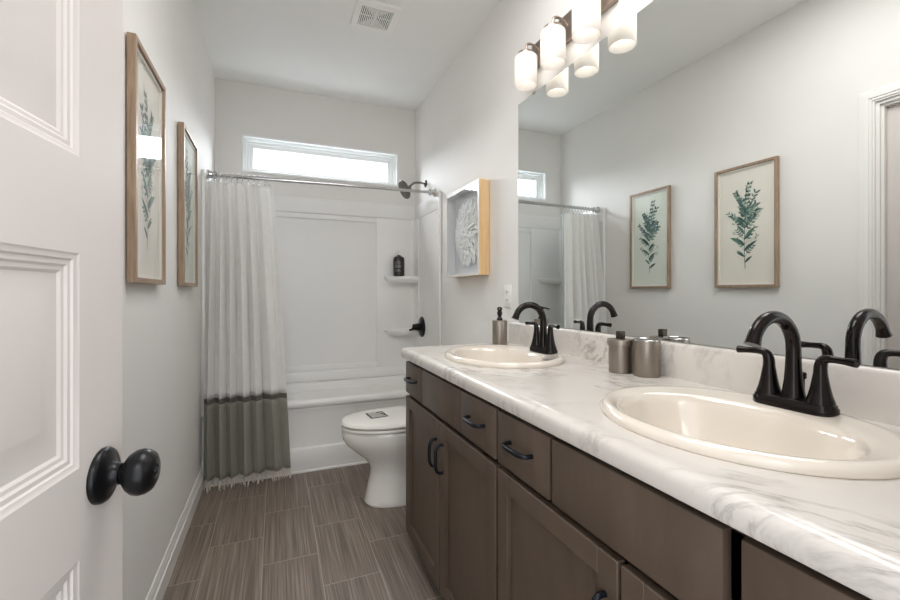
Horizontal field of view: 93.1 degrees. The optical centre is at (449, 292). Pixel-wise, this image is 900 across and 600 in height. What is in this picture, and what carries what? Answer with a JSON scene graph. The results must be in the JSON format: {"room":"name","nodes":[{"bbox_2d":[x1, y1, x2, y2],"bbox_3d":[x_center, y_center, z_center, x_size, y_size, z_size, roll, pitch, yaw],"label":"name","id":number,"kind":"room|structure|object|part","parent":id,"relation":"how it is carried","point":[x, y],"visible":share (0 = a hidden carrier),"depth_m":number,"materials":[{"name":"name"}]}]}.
{"room":"bathroom","nodes":[
{"label":"bathroom","id":0,"kind":"room"},
{"bbox_2d":[123,0,214,599],"bbox_3d":[-1.094,-0.203,1.422,0.120,2.744,3.640,0,0,-22],"label":"wall","id":1,"kind":"structure","parent":0,"point":[162,323],"depth_m":1.77,"materials":[{"name":"paint"}]},
{"bbox_2d":[126,32,165,284],"bbox_3d":[-1.019,-0.401,1.440,0.024,0.745,0.373,0,0,-22],"label":"framed print","id":2,"kind":"object","parent":1,"relation":"attached to","point":[145,90],"visible":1,"depth_m":1.41,"materials":[{"name":"white paper"}]},
{"bbox_2d":[145,470,202,599],"bbox_3d":[-1.147,1.112,1.732,0.015,0.114,1.725,0,0,-22],"label":"baseboard","id":3,"kind":"structure","parent":1,"relation":"attached to","point":[158,588],"depth_m":1.85,"materials":[{"name":"paint"}]},
{"bbox_2d":[178,121,197,286],"bbox_3d":[-1.289,-0.401,2.103,0.024,0.745,0.368,0,0,-22],"label":"framed print","id":4,"kind":"object","parent":1,"relation":"attached to","point":[187,147],"visible":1,"depth_m":2.09,"materials":[{"name":"brown wood"}]},
{"bbox_2d":[206,169,436,196],"bbox_3d":[-0.801,-0.734,2.900,1.495,0.079,0.060,0,0,-22],"label":"curtain rod","id":5,"kind":"object","parent":1,"relation":"attached to","point":[210,174],"visible":0.98,"depth_m":2.84,"materials":[{"name":"silver metal"}]},
{"bbox_2d":[203,173,290,493],"bbox_3d":[-1.248,0.210,2.643,0.485,1.913,0.204,0,0,-25],"label":"shower curtain","id":6,"kind":"object","parent":5,"relation":"hanging from","point":[246,426],"visible":1,"depth_m":2.62,"materials":[{"name":"white fabric"}]},
{"bbox_2d":[162,463,443,599],"bbox_3d":[-0.101,1.209,1.185,1.779,0.080,5.070,0,0,-22],"label":"floor","id":7,"kind":"structure","parent":0,"point":[314,535],"depth_m":1.95,"materials":[{"name":"brown tile"}]},
{"bbox_2d":[201,375,409,487],"bbox_3d":[-0.891,0.935,3.120,1.535,0.467,0.640,0,0,-22],"label":"bathtub","id":8,"kind":"object","parent":7,"relation":"on","point":[316,409],"visible":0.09,"depth_m":2.85,"materials":[{"name":"ceramic"}]},
{"bbox_2d":[202,375,405,419],"bbox_3d":[-0.894,0.880,3.129,1.535,0.357,0.620,0,0,-22],"label":"tub basin","id":9,"kind":"object","parent":8,"relation":"in","point":[329,399],"depth_m":2.98,"materials":[{"name":"ceramic"}]},
{"bbox_2d":[201,169,440,409],"bbox_3d":[-0.893,-0.017,3.125,1.537,1.438,0.636,0,0,-22],"label":"tub surround","id":10,"kind":"object","parent":8,"relation":"on","point":[346,315],"visible":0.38,"depth_m":3.43,"materials":[{"name":"plastic"}]},
{"bbox_3d":[-1.588,-0.017,2.831,0.028,1.438,0.617,0,0,-22],"label":"panel","id":11,"kind":"part","parent":10,"relation":"part of","materials":[{"name":"plastic"}]},
{"bbox_3d":[-1.002,-0.017,3.393,1.535,1.438,0.059,0,0,-22],"label":"panel","id":12,"kind":"part","parent":10,"relation":"part of","materials":[{"name":"plastic"}]},
{"bbox_2d":[393,250,403,275],"bbox_3d":[-0.425,-0.240,3.542,0.093,0.218,0.093,0,0,-22],"label":"pump bottle","id":13,"kind":"object","parent":10,"relation":"on","point":[398,261],"visible":0.98,"depth_m":3.50,"materials":[{"name":"black plastic"}]},
{"bbox_2d":[384,328,418,334],"bbox_3d":[-0.405,0.334,3.567,0.275,0.054,0.125,0,0,-22],"label":"corner shelf","id":14,"kind":"object","parent":10,"relation":"attached to","point":[387,331],"depth_m":3.53,"materials":[{"name":"plastic"}]},
{"bbox_2d":[384,276,418,282],"bbox_3d":[-0.405,-0.106,3.567,0.275,0.054,0.125,0,0,-22],"label":"corner shelf","id":15,"kind":"object","parent":10,"relation":"attached to","point":[387,279],"depth_m":3.53,"materials":[{"name":"plastic"}]},
{"bbox_2d":[409,317,424,336],"bbox_3d":[-0.284,0.284,3.470,0.118,0.168,0.168,0,0,-22],"label":"shower valve","id":16,"kind":"object","parent":10,"relation":"attached to","point":[420,326],"visible":1,"depth_m":3.45,"materials":[{"name":"black metal"}]},
{"bbox_3d":[-0.275,0.284,3.474,0.064,0.060,0.060,0,0,-22],"label":"valve stem","id":17,"kind":"part","parent":16,"relation":"part of","materials":[{"name":"black metal"}]},
{"bbox_3d":[-0.191,-0.017,3.402,0.028,1.438,0.617,0,0,-22],"label":"panel","id":18,"kind":"part","parent":10,"relation":"part of","materials":[{"name":"plastic"}]},
{"bbox_2d":[341,406,405,507],"bbox_3d":[-0.228,0.793,2.461,0.786,0.752,0.464,0,0,-22],"label":"toilet","id":19,"kind":"object","parent":7,"relation":"on","point":[378,435],"visible":0.39,"depth_m":2.31,"materials":[{"name":"ceramic"}]},
{"bbox_3d":[-0.349,0.735,2.412,0.524,0.016,0.376,0,0,-22],"label":"seat","id":20,"kind":"part","parent":19,"relation":"part of","materials":[{"name":"ceramic"}]},
{"bbox_3d":[-0.345,0.707,2.414,0.534,0.028,0.378,0,0,-22],"label":"lid","id":21,"kind":"part","parent":19,"relation":"part of","materials":[{"name":"ceramic"}]},
{"bbox_2d":[404,361,502,599],"bbox_3d":[0.209,0.736,1.654,0.608,0.866,0.871,0,0,-22],"label":"vanity cabinet","id":22,"kind":"object","parent":7,"relation":"on","point":[452,464],"visible":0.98,"depth_m":1.46,"materials":[{"name":"brown wood"}]},
{"bbox_3d":[-0.175,0.382,1.840,0.037,0.012,0.112,0,0,-22],"label":"pull handle","id":23,"kind":"part","parent":22,"relation":"part of","materials":[{"name":"metal"}]},
{"bbox_3d":[-0.150,0.385,1.850,0.020,0.139,0.225,0,0,-22],"label":"drawer","id":24,"kind":"part","parent":22,"relation":"part of","materials":[{"name":"brown wood"}]},
{"bbox_3d":[-0.107,0.779,1.757,0.006,0.520,0.330,0,0,-22],"label":"door panel","id":25,"kind":"part","parent":22,"relation":"part of","materials":[{"name":"brown wood"}]},
{"bbox_3d":[-0.112,0.780,1.755,0.020,0.618,0.430,0,0,-22],"label":"cabinet door","id":26,"kind":"part","parent":22,"relation":"part of","materials":[{"name":"brown wood"}]},
{"bbox_3d":[-0.066,0.594,1.574,0.036,0.110,0.014,0,0,-22],"label":"pull handle","id":27,"kind":"part","parent":22,"relation":"part of","materials":[{"name":"metal"}]},
{"bbox_3d":[-0.041,0.594,1.513,0.036,0.110,0.014,0,0,-22],"label":"pull handle","id":28,"kind":"part","parent":22,"relation":"part of","materials":[{"name":"metal"}]},
{"bbox_3d":[0.057,0.779,1.357,0.006,0.520,0.323,0,0,-22],"label":"door panel","id":29,"kind":"part","parent":22,"relation":"part of","materials":[{"name":"brown wood"}]},
{"bbox_3d":[0.052,0.780,1.355,0.020,0.618,0.423,0,0,-22],"label":"cabinet door","id":30,"kind":"part","parent":22,"relation":"part of","materials":[{"name":"brown wood"}]},
{"bbox_3d":[0.063,0.382,1.255,0.037,0.012,0.112,0,0,-22],"label":"pull handle","id":31,"kind":"part","parent":22,"relation":"part of","materials":[{"name":"metal"}]},
{"bbox_3d":[0.088,0.385,1.265,0.020,0.139,0.230,0,0,-22],"label":"drawer","id":32,"kind":"part","parent":22,"relation":"part of","materials":[{"name":"brown wood"}]},
{"bbox_2d":[401,322,899,599],"bbox_3d":[0.396,0.226,1.221,0.588,0.150,1.872,0,0,-22],"label":"countertop","id":33,"kind":"structure","parent":22,"relation":"on","point":[847,531],"depth_m":0.74,"materials":[{"name":"stone"}]},
{"bbox_2d":[492,307,506,344],"bbox_3d":[0.240,0.164,2.058,0.071,0.186,0.071,0,0,-37],"label":"soap dispenser","id":34,"kind":"object","parent":33,"relation":"on","point":[499,326],"visible":0.94,"depth_m":2.03,"materials":[{"name":"grey metal"}]},
{"bbox_2d":[444,345,564,368],"bbox_3d":[0.206,0.317,1.681,0.446,0.161,0.526,0,0,-22],"label":"sink basin","id":35,"kind":"object","parent":33,"relation":"in","point":[491,356],"visible":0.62,"depth_m":1.76,"materials":[{"name":"ceramic"}]},
{"bbox_2d":[511,302,559,354],"bbox_3d":[0.361,0.141,1.704,0.183,0.206,0.186,0,0,29],"label":"faucet","id":36,"kind":"object","parent":33,"relation":"on","point":[543,342],"visible":0.99,"depth_m":1.70,"materials":[{"name":"brown metal"}]},
{"bbox_3d":[0.320,0.131,1.699,0.168,0.186,0.045,0,0,-22],"label":"spout","id":37,"kind":"part","parent":36,"relation":"part of","materials":[{"name":"brown metal"}]},
{"bbox_3d":[0.347,0.145,1.789,0.023,0.042,0.075,0,0,-28],"label":"lever","id":38,"kind":"part","parent":36,"relation":"part of","materials":[{"name":"brown metal"}]},
{"bbox_3d":[0.359,0.194,1.767,0.049,0.060,0.049,0,0,-22],"label":"handle","id":39,"kind":"part","parent":36,"relation":"part of","materials":[{"name":"brown metal"}]},
{"bbox_3d":[0.377,0.231,1.722,0.056,0.025,0.156,0,0,-22],"label":"plate","id":40,"kind":"part","parent":36,"relation":"part of","materials":[{"name":"brown metal"}]},
{"bbox_3d":[0.395,0.194,1.678,0.049,0.060,0.049,0,0,-22],"label":"handle","id":41,"kind":"part","parent":36,"relation":"part of","materials":[{"name":"brown metal"}]},
{"bbox_3d":[0.403,0.145,1.653,0.023,0.042,0.075,0,0,-17],"label":"lever","id":42,"kind":"part","parent":36,"relation":"part of","materials":[{"name":"brown metal"}]},
{"bbox_2d":[607,331,632,373],"bbox_3d":[0.549,0.191,1.371,0.081,0.132,0.081,0,0,-22],"label":"lidded canister","id":43,"kind":"object","parent":33,"relation":"on","point":[620,347],"visible":0.94,"depth_m":1.34,"materials":[{"name":"grey metal"}]},
{"bbox_3d":[0.549,0.160,1.371,0.081,0.021,0.081,0,0,-22],"label":"canister lid","id":44,"kind":"part","parent":43,"relation":"part of","materials":[{"name":"grey metal"}]},
{"bbox_3d":[0.549,0.138,1.371,0.021,0.026,0.021,0,0,-22],"label":"lid knob","id":45,"kind":"part","parent":43,"relation":"part of","materials":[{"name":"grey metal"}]},
{"bbox_2d":[633,338,660,377],"bbox_3d":[0.605,0.201,1.311,0.078,0.112,0.078,0,0,-22],"label":"tumbler","id":46,"kind":"object","parent":33,"relation":"on","point":[646,351],"visible":1,"depth_m":1.28,"materials":[{"name":"grey metal"}]},
{"bbox_2d":[600,385,899,479],"bbox_3d":[0.550,0.317,0.838,0.446,0.161,0.526,0,0,-22],"label":"sink basin","id":47,"kind":"object","parent":33,"relation":"in","point":[725,425],"visible":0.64,"depth_m":0.83,"materials":[{"name":"ceramic"}]},
{"bbox_2d":[736,311,859,416],"bbox_3d":[0.706,0.141,0.878,0.183,0.206,0.186,0,0,29],"label":"faucet","id":48,"kind":"object","parent":33,"relation":"on","point":[819,401],"visible":1,"depth_m":0.88,"materials":[{"name":"brown metal"}]},
{"bbox_3d":[0.693,0.145,0.964,0.023,0.042,0.075,0,0,-28],"label":"lever","id":49,"kind":"part","parent":48,"relation":"part of","materials":[{"name":"brown metal"}]},
{"bbox_3d":[0.705,0.194,0.941,0.049,0.060,0.049,0,0,-22],"label":"handle","id":50,"kind":"part","parent":48,"relation":"part of","materials":[{"name":"brown metal"}]},
{"bbox_3d":[0.666,0.131,0.873,0.168,0.186,0.045,0,0,-22],"label":"spout","id":51,"kind":"part","parent":48,"relation":"part of","materials":[{"name":"brown metal"}]},
{"bbox_3d":[0.723,0.231,0.897,0.056,0.025,0.156,0,0,-22],"label":"plate","id":52,"kind":"part","parent":48,"relation":"part of","materials":[{"name":"brown metal"}]},
{"bbox_3d":[0.754,0.207,0.909,0.012,0.073,0.012,0,0,-22],"label":"lift rod","id":53,"kind":"part","parent":48,"relation":"part of","materials":[{"name":"brown metal"}]},
{"bbox_3d":[0.741,0.194,0.852,0.049,0.060,0.049,0,0,-22],"label":"handle","id":54,"kind":"part","parent":48,"relation":"part of","materials":[{"name":"brown metal"}]},
{"bbox_3d":[0.748,0.145,0.828,0.023,0.042,0.075,0,0,-17],"label":"lever","id":55,"kind":"part","parent":48,"relation":"part of","materials":[{"name":"brown metal"}]},
{"bbox_2d":[498,409,871,599],"bbox_3d":[0.537,0.736,0.849,0.608,0.866,0.865,0,0,-22],"label":"vanity cabinet","id":56,"kind":"object","parent":7,"relation":"on","point":[573,524],"visible":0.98,"depth_m":0.78,"materials":[{"name":"brown wood"}]},
{"bbox_3d":[0.156,0.382,1.029,0.037,0.012,0.112,0,0,-22],"label":"pull handle","id":57,"kind":"part","parent":56,"relation":"part of","materials":[{"name":"metal"}]},
{"bbox_3d":[0.180,0.385,1.039,0.020,0.139,0.230,0,0,-22],"label":"drawer","id":58,"kind":"part","parent":56,"relation":"part of","materials":[{"name":"brown wood"}]},
{"bbox_3d":[0.223,0.779,0.948,0.006,0.520,0.332,0,0,-22],"label":"door panel","id":59,"kind":"part","parent":56,"relation":"part of","materials":[{"name":"brown wood"}]},
{"bbox_3d":[0.218,0.780,0.946,0.020,0.618,0.432,0,0,-22],"label":"cabinet door","id":60,"kind":"part","parent":56,"relation":"part of","materials":[{"name":"brown wood"}]},
{"bbox_3d":[0.265,0.594,0.764,0.036,0.110,0.014,0,0,-22],"label":"pull handle","id":61,"kind":"part","parent":56,"relation":"part of","materials":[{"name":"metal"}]},
{"bbox_3d":[0.381,0.780,0.548,0.020,0.618,0.411,0,0,-22],"label":"cabinet door","id":62,"kind":"part","parent":56,"relation":"part of","materials":[{"name":"brown wood"}]},
{"bbox_3d":[0.420,0.385,0.453,0.020,0.139,0.206,0,0,-22],"label":"drawer","id":63,"kind":"part","parent":56,"relation":"part of","materials":[{"name":"brown wood"}]},
{"bbox_2d":[215,78,414,205],"bbox_3d":[-1.036,-0.203,3.476,1.779,2.744,0.120,0,0,-22],"label":"wall","id":64,"kind":"structure","parent":0,"point":[240,107],"depth_m":3.38,"materials":[{"name":"paint"}]},
{"bbox_2d":[241,134,397,186],"bbox_3d":[-1.021,-1.044,3.466,1.209,0.285,0.110,0,0,-22],"label":"window","id":65,"kind":"structure","parent":64,"relation":"in","point":[249,143],"depth_m":3.43,"materials":[{"name":"plastic"}]},
{"bbox_2d":[193,0,500,110],"bbox_3d":[-0.101,-1.625,1.185,1.779,0.100,5.070,0,0,-22],"label":"ceiling","id":66,"kind":"structure","parent":0,"point":[305,46],"depth_m":2.72,"materials":[{"name":"paint"}]},
{"bbox_2d":[349,0,401,33],"bbox_3d":[-0.427,-1.567,2.429,0.250,0.016,0.250,0,0,-22],"label":"ceiling vent","id":67,"kind":"object","parent":66,"relation":"in","point":[367,14],"visible":1,"depth_m":2.41,"materials":[{"name":"white plastic"}]},
{"bbox_2d":[415,0,899,369],"bbox_3d":[0.442,-0.203,2.049,0.120,2.744,3.640,0,0,-22],"label":"wall","id":68,"kind":"structure","parent":0,"point":[466,127],"depth_m":2.45,"materials":[{"name":"paint"}]},
{"bbox_2d":[398,180,426,198],"bbox_3d":[-0.296,-0.826,3.406,0.222,0.165,0.151,0,0,-22],"label":"shower","id":69,"kind":"object","parent":68,"relation":"attached to","point":[402,184],"visible":0.9,"depth_m":3.39,"materials":[{"name":"metal"}]},
{"bbox_3d":[-0.267,-0.859,3.423,0.148,0.062,0.017,0,0,-22],"label":"shower arm","id":70,"kind":"part","parent":69,"relation":"part of"},
{"bbox_2d":[446,178,488,277],"bbox_3d":[0.098,-0.368,2.635,0.066,0.542,0.495,0,0,-22],"label":"shadow box","id":71,"kind":"object","parent":68,"relation":"attached to","point":[467,208],"visible":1,"depth_m":2.60,"materials":[{"name":"brown wood"}]},
{"bbox_2d":[504,285,510,306],"bbox_3d":[0.300,0.021,2.229,0.009,0.116,0.072,0,0,-22],"label":"outlet plate","id":72,"kind":"object","parent":68,"relation":"attached to","point":[507,288],"visible":1,"depth_m":2.22,"materials":[{"name":"white plastic"}]},
{"bbox_2d":[515,0,617,90],"bbox_3d":[0.433,-1.033,1.727,0.140,0.226,0.530,0,0,-22],"label":"vanity light","id":73,"kind":"object","parent":68,"relation":"attached to","point":[581,24],"visible":1,"depth_m":1.68,"materials":[{"name":"white glass"}]},
{"bbox_3d":[0.339,-0.987,1.905,0.100,0.133,0.100,0,0,-22],"label":"lamp shade","id":74,"kind":"part","parent":73,"relation":"part of","materials":[{"name":"white glass"}]},
{"bbox_3d":[0.372,-1.097,1.918,0.081,0.045,0.012,0,0,-22],"label":"lamp arm","id":75,"kind":"part","parent":73,"relation":"part of","materials":[{"name":"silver metal"}]},
{"bbox_3d":[0.415,-0.987,1.719,0.100,0.133,0.100,0,0,-22],"label":"lamp shade","id":76,"kind":"part","parent":73,"relation":"part of","materials":[{"name":"white glass"}]},
{"bbox_3d":[0.448,-1.097,1.733,0.081,0.045,0.012,0,0,-22],"label":"lamp arm","id":77,"kind":"part","parent":73,"relation":"part of","materials":[{"name":"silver metal"}]},
{"bbox_3d":[0.489,-1.089,1.750,0.020,0.115,0.530,0,0,-22],"label":"plate","id":78,"kind":"part","parent":73,"relation":"part of","materials":[{"name":"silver metal"}]},
{"bbox_3d":[0.491,-0.987,1.534,0.100,0.133,0.100,0,0,-22],"label":"lamp shade","id":79,"kind":"part","parent":73,"relation":"part of","materials":[{"name":"white glass"}]},
{"bbox_2d":[509,322,899,426],"bbox_3d":[0.661,0.205,1.320,0.021,0.109,1.855,0,0,-22],"label":"backsplash","id":80,"kind":"structure","parent":68,"relation":"attached to","point":[871,393],"depth_m":1.10,"materials":[{"name":"stone"}]},
{"bbox_2d":[518,0,899,368],"bbox_3d":[0.677,-0.395,1.302,0.009,1.090,1.778,0,0,-22],"label":"wall mirror","id":81,"kind":"object","parent":68,"relation":"attached to","point":[704,169],"visible":1,"depth_m":1.15,"materials":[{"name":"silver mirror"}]},
{"bbox_3d":[0.340,-0.203,0.106,1.539,2.744,0.120,0,0,-22],"label":"wall","id":82,"kind":"structure","parent":0,"visible":0},
{"bbox_2d":[0,0,160,599],"bbox_3d":[-0.423,0.142,0.279,0.172,2.030,0.758,0,0,-14],"label":"door","id":83,"kind":"structure","parent":82,"relation":"in","point":[64,476],"depth_m":0.52,"materials":[{"name":"paint"}]},
{"bbox_3d":[-0.439,0.255,0.605,0.042,0.063,0.063,0,0,-14],"label":"knob","id":84,"kind":"part","parent":83,"relation":"part of","materials":[{"name":"black metal"}]}
]}

